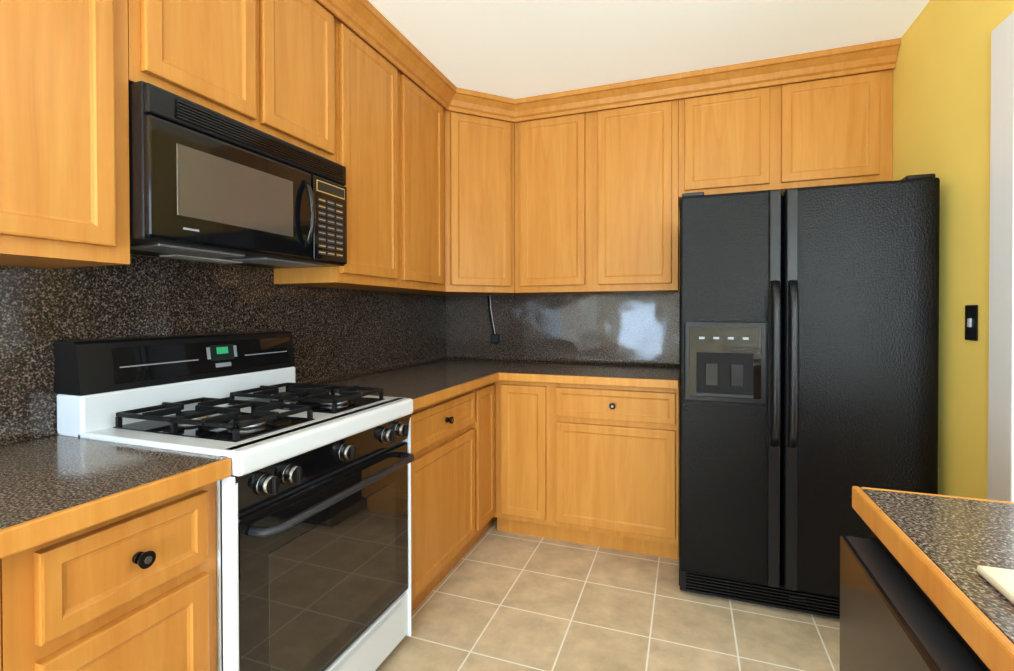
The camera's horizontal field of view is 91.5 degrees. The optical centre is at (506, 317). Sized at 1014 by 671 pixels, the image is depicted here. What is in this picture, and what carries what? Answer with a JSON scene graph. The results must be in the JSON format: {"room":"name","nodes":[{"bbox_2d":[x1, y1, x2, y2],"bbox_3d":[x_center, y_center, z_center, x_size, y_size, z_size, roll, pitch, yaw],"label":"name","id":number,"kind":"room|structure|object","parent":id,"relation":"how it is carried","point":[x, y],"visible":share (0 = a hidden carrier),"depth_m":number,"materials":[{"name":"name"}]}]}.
{"room":"kitchen","nodes":[
{"label":"kitchen","id":0,"kind":"room"},
{"bbox_2d":[0,254,425,294],"bbox_3d":[-1.112,-0.024,1.838,0.100,2.490,3.840,0,1,20],"label":"wall","id":1,"kind":"structure","parent":0,"point":[199,261],"depth_m":1.75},
{"bbox_2d":[0,0,129,268],"bbox_3d":[-1.164,-0.655,1.037,0.348,1.052,0.494,0,1,20],"label":"upper cabinet","id":2,"kind":"object","parent":1,"relation":"attached to","point":[64,149],"visible":1,"depth_m":1.07,"materials":[{"name":"brown wood"}]},
{"bbox_2d":[0,254,447,445],"bbox_3d":[-1.063,0.057,1.767,0.042,0.507,3.740,0,1,20],"label":"backsplash","id":3,"kind":"structure","parent":1,"relation":"attached to","point":[339,334],"depth_m":1.69,"materials":[{"name":"stone"}]},
{"bbox_2d":[128,0,335,161],"bbox_3d":[-0.948,-0.889,1.628,0.347,0.596,0.764,0,1,20],"label":"upper cabinet","id":4,"kind":"object","parent":1,"relation":"attached to","point":[267,66],"visible":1,"depth_m":1.53,"materials":[{"name":"brown wood"}]},
{"bbox_2d":[128,81,346,268],"bbox_3d":[-0.909,-0.388,1.619,0.427,0.394,0.760,0,1,20],"label":"microwave","id":5,"kind":"object","parent":1,"relation":"attached to","point":[208,185],"visible":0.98,"depth_m":1.42,"materials":[{"name":"black plastic"}]},
{"bbox_2d":[274,16,444,291],"bbox_3d":[-0.656,-0.670,2.425,0.347,1.052,0.926,0,1,20],"label":"upper cabinet","id":6,"kind":"object","parent":1,"relation":"attached to","point":[390,136],"visible":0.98,"depth_m":2.24,"materials":[{"name":"brown wood"}]},
{"bbox_2d":[469,209,679,295],"bbox_3d":[1.408,-0.039,2.907,3.900,2.490,0.100,0,1,20],"label":"wall","id":7,"kind":"structure","parent":0,"point":[679,242],"depth_m":2.98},
{"bbox_2d":[396,109,530,295],"bbox_3d":[-0.251,-0.677,3.113,0.636,1.052,0.636,0,1,20],"label":"upper cabinet","id":8,"kind":"object","parent":7,"relation":"attached to","point":[479,205],"visible":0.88,"depth_m":2.89,"materials":[{"name":"brown wood"}]},
{"bbox_2d":[448,292,678,366],"bbox_3d":[0.312,0.071,3.234,1.556,0.445,0.042,0,1,20],"label":"backsplash","id":9,"kind":"structure","parent":7,"relation":"attached to","point":[642,329],"depth_m":3.21,"materials":[{"name":"stone"}]},
{"bbox_2d":[487,295,499,343],"bbox_3d":[-0.096,0.013,3.379,0.088,0.331,0.022,0,1,20],"label":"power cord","id":10,"kind":"object","parent":9,"relation":"attached to","point":[495,338],"visible":0.98,"depth_m":3.38,"materials":[{"name":"black plastic"}]},
{"bbox_2d":[515,99,678,294],"bbox_3d":[0.540,-0.677,2.978,0.935,1.052,0.347,0,1,20],"label":"upper cabinet","id":11,"kind":"object","parent":7,"relation":"attached to","point":[596,203],"visible":1,"depth_m":2.81,"materials":[{"name":"brown wood"}]},
{"bbox_2d":[678,69,892,208],"bbox_3d":[1.431,-0.927,2.649,0.959,0.548,0.347,0,1,20],"label":"upper cabinet","id":12,"kind":"object","parent":7,"relation":"attached to","point":[838,130],"visible":0.94,"depth_m":2.47,"materials":[{"name":"brown wood"}]},
{"bbox_2d":[375,520,839,670],"bbox_3d":[0.309,1.266,0.053,4.000,0.060,6.240,0,1,20],"label":"floor","id":13,"kind":"structure","parent":0,"point":[495,599],"depth_m":1.97,"materials":[{"name":"tile"}]},
{"bbox_2d":[0,587,0,670],"bbox_3d":[-1.237,0.801,0.395,0.657,0.869,1.028,0,1,20],"label":"base cabinet","id":14,"kind":"object","parent":13,"relation":"on","point":[0,628],"depth_m":0.78,"materials":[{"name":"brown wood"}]},
{"bbox_2d":[0,435,230,558],"bbox_3d":[-1.167,0.344,0.566,0.647,0.042,1.406,0,1,20],"label":"countertop","id":15,"kind":"structure","parent":14,"relation":"on","point":[54,487],"depth_m":0.98,"materials":[{"name":"stone"}]},
{"bbox_2d":[0,482,216,670],"bbox_3d":[-0.995,0.794,1.056,0.657,0.869,0.376,0,1,20],"label":"base cabinet","id":16,"kind":"object","parent":13,"relation":"on","point":[135,590],"visible":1,"depth_m":0.93,"materials":[{"name":"brown wood"}]},
{"bbox_2d":[54,331,413,670],"bbox_3d":[-0.763,0.642,1.578,0.707,1.162,0.760,0,1,20],"label":"stove","id":17,"kind":"object","parent":13,"relation":"on","point":[313,531],"visible":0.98,"depth_m":1.40,"materials":[{"name":"white metal"}]},
{"bbox_2d":[411,387,478,611],"bbox_3d":[-0.564,0.781,2.278,0.626,0.868,0.681,0,1,20],"label":"base cabinet","id":18,"kind":"object","parent":13,"relation":"on","point":[453,519],"depth_m":2.16,"materials":[{"name":"brown wood"}]},
{"bbox_2d":[308,359,678,410],"bbox_3d":[0.040,0.323,2.517,1.573,0.042,1.553,0,1,20],"label":"countertop","id":19,"kind":"structure","parent":18,"relation":"on","point":[424,385],"depth_m":2.56,"materials":[{"name":"stone"}]},
{"bbox_2d":[479,382,496,538],"bbox_3d":[-0.403,0.777,2.717,0.626,0.868,0.253,0,1,20],"label":"base cabinet","id":20,"kind":"object","parent":13,"relation":"on","point":[487,519],"depth_m":2.64,"materials":[{"name":"brown wood"}]},
{"bbox_2d":[494,380,678,558],"bbox_3d":[0.480,0.774,2.850,0.974,0.869,0.657,0,1,20],"label":"base cabinet","id":21,"kind":"object","parent":13,"relation":"on","point":[595,465],"visible":1,"depth_m":2.56,"materials":[{"name":"brown wood"}]},
{"bbox_2d":[679,173,939,618],"bbox_3d":[1.306,0.335,2.346,0.910,1.753,0.911,0,1,20],"label":"fridge","id":22,"kind":"object","parent":13,"relation":"on","point":[808,355],"visible":0.94,"depth_m":1.97,"materials":[{"name":"black metal"}]},
{"bbox_2d":[840,531,989,670],"bbox_3d":[0.804,0.798,0.515,0.642,0.866,0.596,0,1,20],"label":"dishwasher","id":23,"kind":"object","parent":13,"relation":"on","point":[892,617],"visible":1,"depth_m":0.71,"materials":[{"name":"black metal"}]},
{"bbox_3d":[0.717,0.801,0.036,0.684,0.869,1.616,0,1,20],"label":"base cabinet","id":24,"kind":"object","parent":13,"relation":"on","visible":0},
{"bbox_2d":[852,486,1013,670],"bbox_3d":[0.715,0.346,0.029,0.743,0.042,1.651,0,1,20],"label":"countertop","id":25,"kind":"structure","parent":24,"relation":"on","point":[940,548],"depth_m":0.69,"materials":[{"name":"stone"}]},
{"bbox_2d":[977,565,1013,604],"bbox_3d":[0.679,0.317,0.209,0.455,0.011,0.705,0,1,20],"label":"board","id":26,"kind":"object","parent":25,"relation":"on","point":[1001,580],"visible":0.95,"depth_m":0.58,"materials":[{"name":"beige"}]},
{"bbox_2d":[368,0,929,100],"bbox_3d":[0.305,-1.269,0.029,4.000,0.030,6.240,0,1,20],"label":"ceiling","id":27,"kind":"structure","parent":0,"point":[515,49],"depth_m":2.22,"materials":[{"name":"paint"}]},
{"bbox_2d":[892,0,1013,498],"bbox_3d":[1.778,-0.031,2.040,0.110,2.490,1.275,0,1,20],"label":"wall","id":28,"kind":"structure","parent":0,"point":[941,100],"depth_m":1.78,"materials":[{"name":"yellow paint"}]},
{"bbox_2d":[317,0,900,121],"bbox_3d":[0.211,-1.208,1.101,2.185,0.107,3.388,0,1,20],"label":"crown molding","id":29,"kind":"structure","parent":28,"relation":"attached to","point":[368,22],"depth_m":2.51,"materials":[{"name":"brown wood"}]},
{"bbox_2d":[965,305,977,340],"bbox_3d":[1.581,0.018,1.684,0.011,0.120,0.072,0,1,20],"label":"switch plate","id":30,"kind":"object","parent":28,"relation":"attached to","point":[971,322],"visible":1,"depth_m":1.68,"materials":[{"name":"black plastic"}]},
{"bbox_3d":[1.134,-1.028,0.274,0.110,0.460,2.465,0,1,20],"label":"wall","id":31,"kind":"structure","parent":0,"visible":0},
{"bbox_2d":[988,11,1013,501],"bbox_3d":[1.132,0.172,0.287,0.138,2.120,2.675,0,1,20],"label":"door frame","id":32,"kind":"structure","parent":31,"relation":"attached to","point":[1001,392],"depth_m":1.50,"materials":[{"name":"white"}]}
]}

